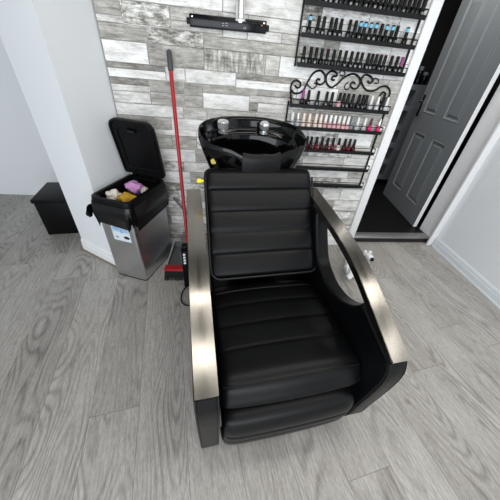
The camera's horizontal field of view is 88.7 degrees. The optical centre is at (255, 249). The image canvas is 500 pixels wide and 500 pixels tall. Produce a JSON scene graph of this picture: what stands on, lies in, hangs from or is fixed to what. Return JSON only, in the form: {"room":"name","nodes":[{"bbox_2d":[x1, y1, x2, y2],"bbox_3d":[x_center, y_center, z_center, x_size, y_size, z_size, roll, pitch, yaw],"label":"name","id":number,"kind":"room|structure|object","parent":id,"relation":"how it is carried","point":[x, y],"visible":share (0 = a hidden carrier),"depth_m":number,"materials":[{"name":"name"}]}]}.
{"room":"salon","nodes":[
{"label":"salon","id":0,"kind":"room"},
{"bbox_2d":[0,37,58,194],"bbox_3d":[-1.918,-1.609,2.065,1.930,2.500,0.100,0,38,-8],"label":"wall","id":1,"kind":"structure","parent":0,"point":[26,167],"depth_m":2.44,"materials":[{"name":"white paint"}]},
{"bbox_2d":[0,0,130,252],"bbox_3d":[-1.072,-1.036,1.429,0.361,2.500,0.444,14,38,11],"label":"wall","id":2,"kind":"structure","parent":0,"point":[54,48],"depth_m":1.38,"materials":[{"name":"white paint"}]},
{"bbox_2d":[81,238,115,267],"bbox_3d":[-1.223,0.021,1.996,0.382,0.115,0.018,21,40,19],"label":"baseboard","id":3,"kind":"structure","parent":2,"relation":"attached to","point":[88,246],"depth_m":1.99,"materials":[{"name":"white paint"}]},
{"bbox_2d":[0,194,499,499],"bbox_3d":[-0.358,1.117,0.820,4.710,0.060,6.000,0,38,-8],"label":"floor","id":4,"kind":"structure","parent":0,"point":[96,385],"depth_m":1.28,"materials":[{"name":"grey wood"}]},
{"bbox_2d":[30,182,78,234],"bbox_3d":[-1.583,-0.384,2.296,0.500,0.335,0.360,-5,38,-14],"label":"storage box","id":5,"kind":"object","parent":4,"relation":"on","point":[50,202],"visible":0.41,"depth_m":2.13,"materials":[{"name":"black plastic"}]},
{"bbox_2d":[86,117,171,280],"bbox_3d":[-0.838,-0.309,1.737,0.331,1.013,0.460,13,38,9],"label":"waste bin","id":6,"kind":"object","parent":4,"relation":"on","point":[137,232],"visible":0.91,"depth_m":1.69,"materials":[{"name":"metal"}]},
{"bbox_2d":[105,189,121,199],"bbox_3d":[-0.892,-0.342,1.607,0.080,0.083,0.091,14,38,10],"label":"crumpled tissue","id":7,"kind":"object","parent":6,"relation":"in","point":[113,194],"visible":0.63,"depth_m":1.58,"materials":[{"name":"white paper"}]},
{"bbox_2d":[111,226,128,233],"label":"label","id":8,"kind":"object","parent":6,"relation":"attached to","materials":[{"name":"blue paper"}]},
{"bbox_2d":[117,192,136,201],"bbox_3d":[-0.802,-0.318,1.600,0.102,0.075,0.095,23,40,21],"label":"wrapper","id":9,"kind":"object","parent":6,"relation":"in","point":[125,197],"visible":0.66,"depth_m":1.57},
{"bbox_2d":[124,180,143,194],"bbox_3d":[-0.821,-0.417,1.725,0.124,0.096,0.107,8,37,3],"label":"cloth","id":10,"kind":"object","parent":6,"relation":"in","point":[134,186],"visible":0.86,"depth_m":1.69,"materials":[{"name":"purple fabric"}]},
{"bbox_2d":[164,49,187,280],"bbox_3d":[-0.512,-0.448,1.673,0.266,1.367,0.476,0,38,-8],"label":"broom","id":11,"kind":"object","parent":4,"relation":"on","point":[170,270],"visible":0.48,"depth_m":1.68,"materials":[{"name":"red plastic"}]},
{"bbox_2d":[166,197,186,264],"bbox_3d":[-0.574,-0.136,2.001,0.240,0.458,0.313,0,38,-8],"label":"dustpan","id":12,"kind":"object","parent":4,"relation":"on","point":[174,258],"visible":0.3,"depth_m":2.08,"materials":[{"name":"grey plastic"}]},
{"bbox_2d":[168,241,185,264],"bbox_3d":[-0.584,0.031,2.073,0.230,0.106,0.221,0,38,-8],"label":"tray","id":13,"kind":"object","parent":12,"relation":"on","point":[174,258],"depth_m":2.09,"materials":[{"name":"grey plastic"}]},
{"bbox_2d":[180,243,189,305],"bbox_3d":[-0.437,0.172,1.693,0.242,0.370,0.192,27,42,25],"label":"power strip","id":14,"kind":"object","parent":4,"relation":"on","point":[184,250],"visible":0.69,"depth_m":1.73,"materials":[{"name":"black plastic"}]},
{"bbox_2d":[187,116,409,448],"bbox_3d":[0.036,0.070,1.282,0.700,1.105,1.262,-4,38,-13],"label":"chair","id":15,"kind":"object","parent":4,"relation":"on","point":[279,347],"visible":1,"depth_m":1.08,"materials":[{"name":"black leather"}]},
{"bbox_2d":[198,116,305,171],"bbox_3d":[-0.019,-0.498,1.402,0.568,0.358,0.374,0,38,-8],"label":"basin","id":16,"kind":"object","parent":15,"relation":"in","point":[228,143],"depth_m":1.38,"materials":[{"name":"black ceramic"}]},
{"bbox_2d":[210,280,360,408],"bbox_3d":[0.096,0.353,1.138,0.562,0.149,0.571,-4,38,-13],"label":"seat cushion","id":17,"kind":"object","parent":15,"relation":"on","point":[279,344],"depth_m":1.00,"materials":[{"name":"black leather"}]},
{"bbox_2d":[343,260,353,278],"bbox_3d":[0.796,0.107,2.068,0.136,0.221,0.347,24,41,23],"label":"plastic bag","id":18,"kind":"object","parent":4,"relation":"on","point":[347,270],"visible":0.33,"depth_m":1.98,"materials":[{"name":"white plastic"}]},
{"bbox_2d":[363,250,373,260],"bbox_3d":[1.037,0.049,2.320,0.074,0.048,0.117,-5,39,-14],"label":"plug","id":19,"kind":"object","parent":4,"relation":"on","point":[368,255],"visible":0.98,"depth_m":2.31,"materials":[{"name":"plastic"}]},
{"bbox_2d":[93,0,430,242],"bbox_3d":[0.057,-1.119,1.651,1.861,2.587,0.152,0,38,-8],"label":"wall","id":20,"kind":"structure","parent":0,"point":[217,73],"depth_m":1.57,"materials":[{"name":"grey wood"}]},
{"bbox_2d":[186,0,268,33],"bbox_3d":[-0.131,-1.407,1.256,0.454,0.500,0.078,0,38,-7],"label":"wall rail","id":21,"kind":"object","parent":20,"relation":"attached to","point":[239,24],"visible":1,"depth_m":1.40,"materials":[{"name":"black plastic"}]},
{"bbox_2d":[328,237,336,244],"bbox_3d":[0.574,-0.086,2.411,0.568,0.075,0.018,0,38,-8],"label":"baseboard","id":22,"kind":"structure","parent":20,"relation":"attached to","point":[331,241],"depth_m":2.43,"materials":[{"name":"white paint"}]},
{"bbox_2d":[285,69,390,188],"bbox_3d":[0.546,-0.813,1.817,0.700,0.758,0.057,0,38,-8],"label":"rack","id":23,"kind":"object","parent":20,"relation":"attached to","point":[328,185],"visible":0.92,"depth_m":1.75,"materials":[{"name":"black metal"}]},
{"bbox_2d":[294,112,299,125],"bbox_3d":[0.285,-0.881,1.730,0.028,0.088,0.028,-5,39,-14],"label":"bottle","id":24,"kind":"object","parent":23,"relation":"on","point":[298,113],"visible":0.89,"depth_m":1.72,"materials":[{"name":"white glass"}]},
{"bbox_2d":[299,89,304,103],"bbox_3d":[0.304,-0.982,1.649,0.028,0.088,0.028,-5,39,-14],"label":"bottle","id":25,"kind":"object","parent":23,"relation":"on","point":[303,90],"visible":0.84,"depth_m":1.64,"materials":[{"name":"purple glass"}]},
{"bbox_2d":[305,90,310,104],"bbox_3d":[0.341,-0.982,1.653,0.028,0.088,0.029,-9,40,-19],"label":"bottle","id":26,"kind":"object","parent":23,"relation":"on","point":[309,91],"visible":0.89,"depth_m":1.65,"materials":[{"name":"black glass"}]},
{"bbox_2d":[306,113,311,126],"bbox_3d":[0.363,-0.878,1.737,0.028,0.088,0.028,-2,38,-11],"label":"bottle","id":27,"kind":"object","parent":23,"relation":"on","point":[310,114],"visible":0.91,"depth_m":1.73,"materials":[{"name":"beige glass"}]},
{"bbox_2d":[314,91,320,104],"bbox_3d":[0.404,-0.983,1.663,0.028,0.088,0.029,9,37,3],"label":"bottle","id":28,"kind":"object","parent":23,"relation":"on","point":[318,92],"visible":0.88,"depth_m":1.66,"materials":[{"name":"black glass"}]},
{"bbox_2d":[317,114,322,127],"bbox_3d":[0.443,-0.878,1.748,0.028,0.088,0.028,-3,38,-11],"label":"bottle","id":29,"kind":"object","parent":23,"relation":"on","point":[321,115],"visible":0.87,"depth_m":1.74,"materials":[{"name":"beige glass"}]},
{"bbox_2d":[321,114,327,127],"bbox_3d":[0.478,-0.880,1.755,0.028,0.088,0.028,-8,39,-17],"label":"bottle","id":30,"kind":"object","parent":23,"relation":"on","point":[324,125],"visible":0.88,"depth_m":1.75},
{"bbox_2d":[323,91,328,105],"bbox_3d":[0.463,-0.984,1.673,0.028,0.088,0.029,4,37,-2],"label":"bottle","id":31,"kind":"object","parent":23,"relation":"on","point":[327,92],"visible":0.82,"depth_m":1.67,"materials":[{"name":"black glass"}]},
{"bbox_2d":[328,92,334,105],"bbox_3d":[0.498,-0.983,1.676,0.028,0.088,0.028,5,37,-2],"label":"bottle","id":32,"kind":"object","parent":23,"relation":"on","point":[332,94],"visible":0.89,"depth_m":1.67,"materials":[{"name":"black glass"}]},
{"bbox_2d":[295,165,367,171],"bbox_3d":[0.527,-0.629,1.958,0.690,0.022,0.055,0,38,-8],"label":"shelf","id":33,"kind":"object","parent":23,"relation":"attached to","point":[324,168],"depth_m":1.95,"materials":[{"name":"black metal"}]},
{"bbox_2d":[331,115,336,127],"bbox_3d":[0.543,-0.878,1.760,0.028,0.088,0.028,-6,39,-15],"label":"bottle","id":34,"kind":"object","parent":23,"relation":"on","point":[335,116],"visible":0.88,"depth_m":1.75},
{"bbox_2d":[313,183,361,188],"bbox_3d":[0.516,-0.522,2.040,0.690,0.022,0.055,0,38,-8],"label":"shelf","id":35,"kind":"object","parent":23,"relation":"attached to","point":[328,185],"depth_m":2.05,"materials":[{"name":"black metal"}]},
{"bbox_2d":[335,138,340,149],"bbox_3d":[0.604,-0.766,1.861,0.028,0.088,0.028,-12,41,-22],"label":"bottle","id":36,"kind":"object","parent":23,"relation":"on","point":[337,147],"visible":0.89,"depth_m":1.86,"materials":[{"name":"beige glass"}]},
{"bbox_2d":[335,93,341,106],"bbox_3d":[0.549,-0.982,1.681,0.028,0.088,0.029,-12,41,-23],"label":"bottle","id":37,"kind":"object","parent":23,"relation":"on","point":[340,94],"visible":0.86,"depth_m":1.68,"materials":[{"name":"glass"}]},
{"bbox_2d":[335,115,341,128],"bbox_3d":[0.576,-0.879,1.767,0.028,0.088,0.028,-5,39,-15],"label":"bottle","id":38,"kind":"object","parent":23,"relation":"on","point":[340,116],"visible":0.93,"depth_m":1.76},
{"bbox_2d":[303,148,373,155],"bbox_3d":[0.537,-0.731,1.880,0.690,0.022,0.055,0,38,-8],"label":"shelf","id":39,"kind":"object","parent":23,"relation":"attached to","point":[370,153],"depth_m":1.87,"materials":[{"name":"black metal"}]},
{"bbox_2d":[296,126,380,134],"bbox_3d":[0.549,-0.845,1.793,0.690,0.022,0.055,0,38,-8],"label":"shelf","id":40,"kind":"object","parent":23,"relation":"attached to","point":[300,127],"depth_m":1.77,"materials":[{"name":"black metal"}]},
{"bbox_2d":[288,103,388,114],"bbox_3d":[0.560,-0.949,1.714,0.690,0.022,0.055,0,38,-8],"label":"shelf","id":41,"kind":"object","parent":23,"relation":"attached to","point":[383,112],"depth_m":1.69,"materials":[{"name":"black metal"}]},
{"bbox_2d":[340,93,346,106],"bbox_3d":[0.580,-0.984,1.689,0.028,0.088,0.029,-4,38,-13],"label":"bottle","id":42,"kind":"object","parent":23,"relation":"on","point":[344,94],"visible":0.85,"depth_m":1.68,"materials":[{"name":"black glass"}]},
{"bbox_2d":[344,93,350,107],"bbox_3d":[0.607,-0.983,1.690,0.028,0.088,0.029,5,37,-1],"label":"bottle","id":43,"kind":"object","parent":23,"relation":"on","point":[349,94],"visible":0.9,"depth_m":1.68,"materials":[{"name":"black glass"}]},
{"bbox_2d":[348,94,355,107],"bbox_3d":[0.640,-0.982,1.694,0.028,0.088,0.028,3,37,-3],"label":"bottle","id":44,"kind":"object","parent":23,"relation":"on","point":[353,95],"visible":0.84,"depth_m":1.69,"materials":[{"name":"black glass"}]},
{"bbox_2d":[354,94,361,108],"bbox_3d":[0.684,-0.984,1.703,0.028,0.088,0.029,-11,40,-21],"label":"bottle","id":45,"kind":"object","parent":23,"relation":"on","point":[360,95],"visible":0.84,"depth_m":1.70,"materials":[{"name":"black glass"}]},
{"bbox_2d":[359,95,365,108],"bbox_3d":[0.712,-0.982,1.703,0.028,0.088,0.029,-10,40,-20],"label":"bottle","id":46,"kind":"object","parent":23,"relation":"on","point":[364,96],"visible":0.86,"depth_m":1.70,"materials":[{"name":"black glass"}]},
{"bbox_2d":[363,95,368,108],"bbox_3d":[0.736,-0.983,1.709,0.028,0.088,0.028,5,37,-1],"label":"bottle","id":47,"kind":"object","parent":23,"relation":"on","point":[367,96],"visible":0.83,"depth_m":1.70,"materials":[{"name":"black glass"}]},
{"bbox_2d":[366,118,372,130],"bbox_3d":[0.808,-0.879,1.800,0.028,0.086,0.028,3,37,-3],"label":"bottle","id":48,"kind":"object","parent":23,"relation":"on","point":[371,121],"visible":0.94,"depth_m":1.79,"materials":[{"name":"pink glass"}]},
{"bbox_2d":[367,96,373,109],"bbox_3d":[0.771,-0.980,1.710,0.028,0.086,0.029,-8,39,-17],"label":"bottle","id":49,"kind":"object","parent":23,"relation":"on","point":[372,97],"visible":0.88,"depth_m":1.71,"materials":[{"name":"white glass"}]},
{"bbox_2d":[373,96,380,109],"bbox_3d":[0.818,-0.981,1.717,0.028,0.086,0.028,12,38,8],"label":"bottle","id":50,"kind":"object","parent":23,"relation":"on","point":[379,97],"visible":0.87,"depth_m":1.71,"materials":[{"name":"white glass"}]},
{"bbox_2d":[378,96,385,109],"bbox_3d":[0.854,-0.982,1.723,0.028,0.088,0.029,8,37,2],"label":"bottle","id":51,"kind":"object","parent":23,"relation":"on","point":[384,97],"visible":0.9,"depth_m":1.72,"materials":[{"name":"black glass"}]},
{"bbox_2d":[383,97,389,110],"bbox_3d":[0.885,-0.983,1.730,0.028,0.086,0.028,7,37,1],"label":"bottle","id":52,"kind":"object","parent":23,"relation":"on","point":[388,98],"visible":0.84,"depth_m":1.73,"materials":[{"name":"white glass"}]},
{"bbox_2d":[294,0,428,76],"bbox_3d":[0.612,-1.313,1.437,0.712,0.515,0.057,0,38,-8],"label":"rack","id":53,"kind":"object","parent":20,"relation":"attached to","point":[419,17],"visible":0.98,"depth_m":1.47,"materials":[{"name":"black metal"}]},
{"bbox_2d":[300,46,306,62],"bbox_3d":[0.286,-1.154,1.517,0.028,0.089,0.029,3,37,-4],"label":"bottle","id":54,"kind":"object","parent":53,"relation":"on","point":[304,47],"visible":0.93,"depth_m":1.51,"materials":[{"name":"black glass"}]},
{"bbox_2d":[306,14,312,32],"bbox_3d":[0.302,-1.260,1.434,0.028,0.088,0.028,8,37,3],"label":"bottle","id":55,"kind":"object","parent":53,"relation":"on","point":[308,30],"visible":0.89,"depth_m":1.42,"materials":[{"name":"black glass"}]},
{"bbox_2d":[307,47,312,62],"bbox_3d":[0.326,-1.152,1.520,0.028,0.088,0.028,-12,41,-22],"label":"bottle","id":56,"kind":"object","parent":53,"relation":"on","point":[311,48],"visible":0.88,"depth_m":1.51,"materials":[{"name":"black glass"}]},
{"bbox_2d":[312,47,318,63],"bbox_3d":[0.359,-1.152,1.525,0.028,0.088,0.029,11,38,7],"label":"bottle","id":57,"kind":"object","parent":53,"relation":"on","point":[317,48],"visible":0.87,"depth_m":1.52,"materials":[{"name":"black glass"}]},
{"bbox_2d":[314,15,320,33],"bbox_3d":[0.351,-1.260,1.440,0.028,0.088,0.029,-1,38,-9],"label":"bottle","id":58,"kind":"object","parent":53,"relation":"on","point":[316,31],"visible":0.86,"depth_m":1.43,"materials":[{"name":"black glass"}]},
{"bbox_2d":[317,48,323,64],"bbox_3d":[0.393,-1.153,1.530,0.028,0.089,0.028,-10,40,-20],"label":"bottle","id":59,"kind":"object","parent":53,"relation":"on","point":[322,49],"visible":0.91,"depth_m":1.52,"materials":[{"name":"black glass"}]},
{"bbox_2d":[320,16,326,33],"bbox_3d":[0.383,-1.261,1.446,0.028,0.088,0.029,9,37,4],"label":"bottle","id":60,"kind":"object","parent":53,"relation":"on","point":[322,31],"visible":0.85,"depth_m":1.44,"materials":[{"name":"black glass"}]},
{"bbox_2d":[323,48,329,64],"bbox_3d":[0.430,-1.155,1.537,0.028,0.089,0.028,11,38,7],"label":"bottle","id":61,"kind":"object","parent":53,"relation":"on","point":[326,62],"visible":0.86,"depth_m":1.53,"materials":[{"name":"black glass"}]},
{"bbox_2d":[327,17,333,34],"bbox_3d":[0.426,-1.262,1.454,0.028,0.088,0.029,3,37,-4],"label":"bottle","id":62,"kind":"object","parent":53,"relation":"on","point":[329,32],"visible":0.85,"depth_m":1.45,"materials":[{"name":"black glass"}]},
{"bbox_2d":[329,49,336,65],"bbox_3d":[0.469,-1.154,1.541,0.028,0.089,0.028,-4,38,-12],"label":"bottle","id":63,"kind":"object","parent":53,"relation":"on","point":[332,63],"visible":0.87,"depth_m":1.53,"materials":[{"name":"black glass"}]},
{"bbox_2d":[332,18,338,35],"bbox_3d":[0.453,-1.261,1.455,0.028,0.088,0.029,-7,39,-17],"label":"bottle","id":64,"kind":"object","parent":53,"relation":"on","point":[334,33],"visible":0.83,"depth_m":1.45,"materials":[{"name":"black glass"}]},
{"bbox_2d":[335,50,342,65],"bbox_3d":[0.504,-1.151,1.543,0.028,0.088,0.028,9,37,4],"label":"bottle","id":65,"kind":"object","parent":53,"relation":"on","point":[340,51],"visible":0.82,"depth_m":1.53,"materials":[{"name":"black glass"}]},
{"bbox_2d":[336,18,343,35],"bbox_3d":[0.484,-1.261,1.459,0.028,0.088,0.029,4,37,-3],"label":"bottle","id":66,"kind":"object","parent":53,"relation":"on","point":[339,33],"visible":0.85,"depth_m":1.45,"materials":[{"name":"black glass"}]},
{"bbox_2d":[341,51,347,66],"bbox_3d":[0.542,-1.154,1.552,0.028,0.088,0.029,-4,38,-13],"label":"bottle","id":67,"kind":"object","parent":53,"relation":"on","point":[343,64],"visible":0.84,"depth_m":1.55,"materials":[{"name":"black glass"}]},
{"bbox_2d":[345,19,352,36],"bbox_3d":[0.534,-1.259,1.463,0.028,0.088,0.028,12,38,7],"label":"bottle","id":68,"kind":"object","parent":53,"relation":"on","point":[347,34],"visible":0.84,"depth_m":1.45,"materials":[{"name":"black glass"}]},
{"bbox_2d":[346,51,353,66],"bbox_3d":[0.578,-1.153,1.555,0.028,0.088,0.029,-6,39,-16],"label":"bottle","id":69,"kind":"object","parent":53,"relation":"on","point":[352,52],"visible":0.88,"depth_m":1.55,"materials":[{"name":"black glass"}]},
{"bbox_2d":[295,62,404,76],"bbox_3d":[0.591,-1.118,1.587,0.702,0.022,0.055,0,38,-8],"label":"shelf","id":70,"kind":"object","parent":53,"relation":"attached to","point":[299,64],"depth_m":1.56,"materials":[{"name":"black metal"}]},
{"bbox_2d":[350,20,357,37],"bbox_3d":[0.569,-1.262,1.472,0.028,0.088,0.028,0,38,-7],"label":"bottle","id":71,"kind":"object","parent":53,"relation":"on","point":[353,35],"visible":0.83,"depth_m":1.46,"materials":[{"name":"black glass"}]},
{"bbox_2d":[352,52,359,67],"bbox_3d":[0.613,-1.152,1.558,0.028,0.089,0.029,6,37,0],"label":"bottle","id":72,"kind":"object","parent":53,"relation":"on","point":[354,65],"visible":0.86,"depth_m":1.55,"materials":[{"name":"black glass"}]},
{"bbox_2d":[299,32,415,49],"bbox_3d":[0.602,-1.226,1.504,0.702,0.022,0.055,0,38,-8],"label":"shelf","id":73,"kind":"object","parent":53,"relation":"attached to","point":[303,34],"depth_m":1.48,"materials":[{"name":"black metal"}]},
{"bbox_2d":[356,21,362,38],"bbox_3d":[0.598,-1.259,1.473,0.028,0.088,0.029,-7,39,-16],"label":"bottle","id":74,"kind":"object","parent":53,"relation":"on","point":[358,36],"visible":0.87,"depth_m":1.46,"materials":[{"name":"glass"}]},
{"bbox_2d":[357,52,364,67],"bbox_3d":[0.644,-1.152,1.563,0.028,0.088,0.029,8,37,3],"label":"bottle","id":75,"kind":"object","parent":53,"relation":"on","point":[362,53],"visible":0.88,"depth_m":1.55,"materials":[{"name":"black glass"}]},
{"bbox_2d":[360,22,367,38],"bbox_3d":[0.627,-1.262,1.480,0.028,0.088,0.028,-7,39,-16],"label":"bottle","id":76,"kind":"object","parent":53,"relation":"on","point":[363,36],"visible":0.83,"depth_m":1.47,"materials":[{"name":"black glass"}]},
{"bbox_2d":[304,0,425,19],"bbox_3d":[0.613,-1.332,1.424,0.702,0.022,0.055,0,38,-8],"label":"shelf","id":77,"kind":"object","parent":53,"relation":"attached to","point":[308,2],"depth_m":1.40,"materials":[{"name":"black metal"}]},
{"bbox_2d":[363,53,370,68],"bbox_3d":[0.684,-1.151,1.567,0.028,0.088,0.029,-4,38,-13],"label":"bottle","id":78,"kind":"object","parent":53,"relation":"on","point":[365,66],"visible":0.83,"depth_m":1.56,"materials":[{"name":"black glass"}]},
{"bbox_2d":[365,22,373,39],"bbox_3d":[0.661,-1.262,1.484,0.028,0.088,0.029,6,37,0],"label":"bottle","id":79,"kind":"object","parent":53,"relation":"on","point":[368,37],"visible":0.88,"depth_m":1.48,"materials":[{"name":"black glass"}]},
{"bbox_2d":[368,53,374,69],"bbox_3d":[0.711,-1.153,1.573,0.028,0.088,0.029,8,37,2],"label":"bottle","id":80,"kind":"object","parent":53,"relation":"on","point":[373,54],"visible":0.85,"depth_m":1.56,"materials":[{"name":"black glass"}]},
{"bbox_2d":[370,23,378,39],"bbox_3d":[0.692,-1.259,1.485,0.028,0.088,0.029,8,37,3],"label":"bottle","id":81,"kind":"object","parent":53,"relation":"on","point":[373,37],"visible":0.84,"depth_m":1.48,"materials":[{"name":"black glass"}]},
{"bbox_2d":[372,54,378,69],"bbox_3d":[0.738,-1.154,1.578,0.028,0.088,0.028,7,37,1],"label":"bottle","id":82,"kind":"object","parent":53,"relation":"on","point":[377,55],"visible":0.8,"depth_m":1.57,"materials":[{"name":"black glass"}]},
{"bbox_2d":[376,54,382,69],"bbox_3d":[0.766,-1.154,1.581,0.028,0.089,0.029,-10,40,-20],"label":"bottle","id":83,"kind":"object","parent":53,"relation":"on","point":[381,55],"visible":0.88,"depth_m":1.57,"materials":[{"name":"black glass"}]},
{"bbox_2d":[375,24,384,40],"bbox_3d":[0.726,-1.258,1.489,0.028,0.088,0.028,-1,38,-9],"label":"bottle","id":84,"kind":"object","parent":53,"relation":"on","point":[378,38],"visible":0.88,"depth_m":1.48,"materials":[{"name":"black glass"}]},
{"bbox_2d":[380,55,387,70],"bbox_3d":[0.793,-1.152,1.583,0.028,0.089,0.028,10,37,5],"label":"bottle","id":85,"kind":"object","parent":53,"relation":"on","point":[385,56],"visible":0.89,"depth_m":1.57,"materials":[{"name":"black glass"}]},
{"bbox_2d":[381,24,389,41],"bbox_3d":[0.757,-1.260,1.495,0.028,0.088,0.028,-12,41,-22],"label":"bottle","id":86,"kind":"object","parent":53,"relation":"on","point":[383,39],"visible":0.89,"depth_m":1.49,"materials":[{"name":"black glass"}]},
{"bbox_2d":[386,55,393,70],"bbox_3d":[0.838,-1.154,1.590,0.028,0.089,0.029,-3,38,-12],"label":"bottle","id":87,"kind":"object","parent":53,"relation":"on","point":[392,56],"visible":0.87,"depth_m":1.58,"materials":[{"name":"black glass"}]},
{"bbox_2d":[386,25,395,41],"bbox_3d":[0.794,-1.258,1.498,0.028,0.088,0.029,-2,38,-11],"label":"bottle","id":88,"kind":"object","parent":53,"relation":"on","point":[389,39],"visible":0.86,"depth_m":1.49,"materials":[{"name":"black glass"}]},
{"bbox_2d":[391,0,397,10],"bbox_3d":[0.774,-1.365,1.415,0.028,0.088,0.028,10,37,6],"label":"bottle","id":89,"kind":"object","parent":53,"relation":"on","point":[394,7],"visible":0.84,"depth_m":1.42,"materials":[{"name":"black glass"}]},
{"bbox_2d":[391,56,399,71],"bbox_3d":[0.874,-1.151,1.593,0.028,0.088,0.029,-8,39,-18],"label":"bottle","id":90,"kind":"object","parent":53,"relation":"on","point":[394,69],"visible":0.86,"depth_m":1.59,"materials":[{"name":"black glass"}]},
{"bbox_2d":[392,26,399,42],"bbox_3d":[0.822,-1.258,1.502,0.028,0.088,0.029,-12,41,-22],"label":"bottle","id":91,"kind":"object","parent":53,"relation":"on","point":[394,40],"visible":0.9,"depth_m":1.49,"materials":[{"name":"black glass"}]},
{"bbox_2d":[396,0,402,11],"bbox_3d":[0.802,-1.364,1.418,0.028,0.088,0.028,-6,39,-15],"label":"bottle","id":92,"kind":"object","parent":53,"relation":"on","point":[399,8],"visible":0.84,"depth_m":1.42,"materials":[{"name":"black glass"}]},
{"bbox_2d":[397,57,404,71],"bbox_3d":[0.907,-1.152,1.599,0.028,0.088,0.029,9,37,4],"label":"bottle","id":93,"kind":"object","parent":53,"relation":"on","point":[403,58],"visible":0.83,"depth_m":1.59,"materials":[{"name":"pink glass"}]},
{"bbox_2d":[401,0,407,11],"bbox_3d":[0.828,-1.365,1.423,0.028,0.088,0.029,-4,38,-13],"label":"bottle","id":94,"kind":"object","parent":53,"relation":"on","point":[404,1],"visible":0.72,"depth_m":1.42,"materials":[{"name":"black glass"}]},
{"bbox_2d":[400,27,409,43],"bbox_3d":[0.887,-1.260,1.512,0.028,0.088,0.028,-3,38,-12],"label":"bottle","id":95,"kind":"object","parent":53,"relation":"on","point":[403,41],"visible":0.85,"depth_m":1.51,"materials":[{"name":"clear glass"}]},
{"bbox_2d":[405,0,412,12],"bbox_3d":[0.856,-1.364,1.425,0.028,0.088,0.028,-6,39,-15],"label":"bottle","id":96,"kind":"object","parent":53,"relation":"on","point":[408,9],"visible":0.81,"depth_m":1.42,"materials":[{"name":"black glass"}]},
{"bbox_2d":[410,0,417,13],"bbox_3d":[0.885,-1.364,1.428,0.028,0.088,0.028,-8,39,-17],"label":"bottle","id":97,"kind":"object","parent":53,"relation":"on","point":[414,4],"visible":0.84,"depth_m":1.43,"materials":[{"name":"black glass"}]},
{"bbox_2d":[415,0,421,13],"bbox_3d":[0.912,-1.365,1.434,0.028,0.088,0.028,-10,40,-20],"label":"bottle","id":98,"kind":"object","parent":53,"relation":"on","point":[417,11],"visible":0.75,"depth_m":1.43,"materials":[{"name":"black glass"}]},
{"bbox_2d":[419,0,426,14],"bbox_3d":[0.942,-1.365,1.437,0.028,0.088,0.029,-2,38,-10],"label":"bottle","id":99,"kind":"object","parent":53,"relation":"on","point":[422,11],"visible":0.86,"depth_m":1.43,"materials":[{"name":"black glass"}]},
{"bbox_2d":[354,238,427,241],"bbox_3d":[1.349,-0.101,2.562,0.825,0.045,0.010,0,38,-8],"label":"trim","id":100,"kind":"structure","parent":20,"relation":"attached to","point":[356,239],"depth_m":2.55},
{"bbox_2d":[349,0,499,244],"bbox_3d":[1.411,-0.926,1.869,0.938,2.200,0.022,0,38,-8],"label":"trim","id":101,"kind":"structure","parent":20,"relation":"attached to","point":[435,6],"depth_m":1.93,"materials":[{"name":"white paint"}]},
{"bbox_2d":[420,85,499,236],"bbox_3d":[1.450,-1.112,1.870,0.960,2.500,0.200,0,38,-8],"label":"trim","id":102,"kind":"structure","parent":20,"relation":"attached to","point":[490,118],"depth_m":2.21,"materials":[{"name":"white paint"}]},
{"bbox_2d":[356,179,442,232],"bbox_3d":[1.801,-0.827,3.564,2.100,0.058,2.358,0,38,-8],"label":"floor","id":103,"kind":"structure","parent":0,"point":[379,214],"depth_m":2.89,"materials":[{"name":"black"}]},
{"bbox_2d":[376,84,426,179],"bbox_3d":[1.663,-1.539,3.438,0.710,1.200,0.340,0,38,-8],"label":"shelf unit","id":104,"kind":"object","parent":103,"relation":"on","point":[416,93],"visible":0.24,"depth_m":3.27,"materials":[{"name":"grey paint"}]},
{"bbox_2d":[413,66,424,84],"bbox_3d":[1.919,-2.047,3.000,0.072,0.174,0.071,0,38,-8],"label":"storage jar","id":105,"kind":"object","parent":104,"relation":"on","point":[420,72],"visible":0.95,"depth_m":2.98,"materials":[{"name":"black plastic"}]},
{"bbox_2d":[419,72,428,84],"bbox_3d":[2.004,-2.039,3.043,0.080,0.124,0.079,0,38,-8],"label":"storage jar","id":106,"kind":"object","parent":104,"relation":"on","point":[425,76],"visible":0.84,"depth_m":3.02,"materials":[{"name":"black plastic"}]},
{"bbox_2d":[418,0,499,184],"bbox_3d":[1.849,-1.812,2.842,2.400,2.500,2.300,0,38,-8],"label":"wall","id":107,"kind":"structure","parent":0,"point":[449,10],"depth_m":3.42,"materials":[{"name":"paint"}]},
{"bbox_2d":[354,232,428,238],"bbox_3d":[1.349,-0.146,2.567,0.825,0.016,0.086,0,38,-8],"label":"trim","id":108,"kind":"structure","parent":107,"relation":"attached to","point":[357,234],"depth_m":2.56,"materials":[{"name":"grey metal"}]},
{"bbox_2d":[383,0,499,226],"bbox_3d":[1.754,-1.295,2.455,0.102,2.000,0.828,4,37,-2],"label":"door","id":109,"kind":"structure","parent":107,"relation":"in","point":[467,67],"depth_m":2.35,"materials":[{"name":"grey paint"}]},
{"bbox_2d":[436,137,499,290],"bbox_3d":[2.188,0.450,-0.079,0.100,2.500,4.880,0,38,-8],"label":"wall","id":110,"kind":"structure","parent":0,"point":[472,231],"depth_m":2.10,"materials":[{"name":"white paint"}]},
{"bbox_2d":[432,238,499,308],"bbox_3d":[2.032,1.405,0.634,0.018,0.100,4.868,0,38,-8],"label":"baseboard","id":111,"kind":"structure","parent":110,"relation":"attached to","point":[485,287],"depth_m":2.19,"materials":[{"name":"paint"}]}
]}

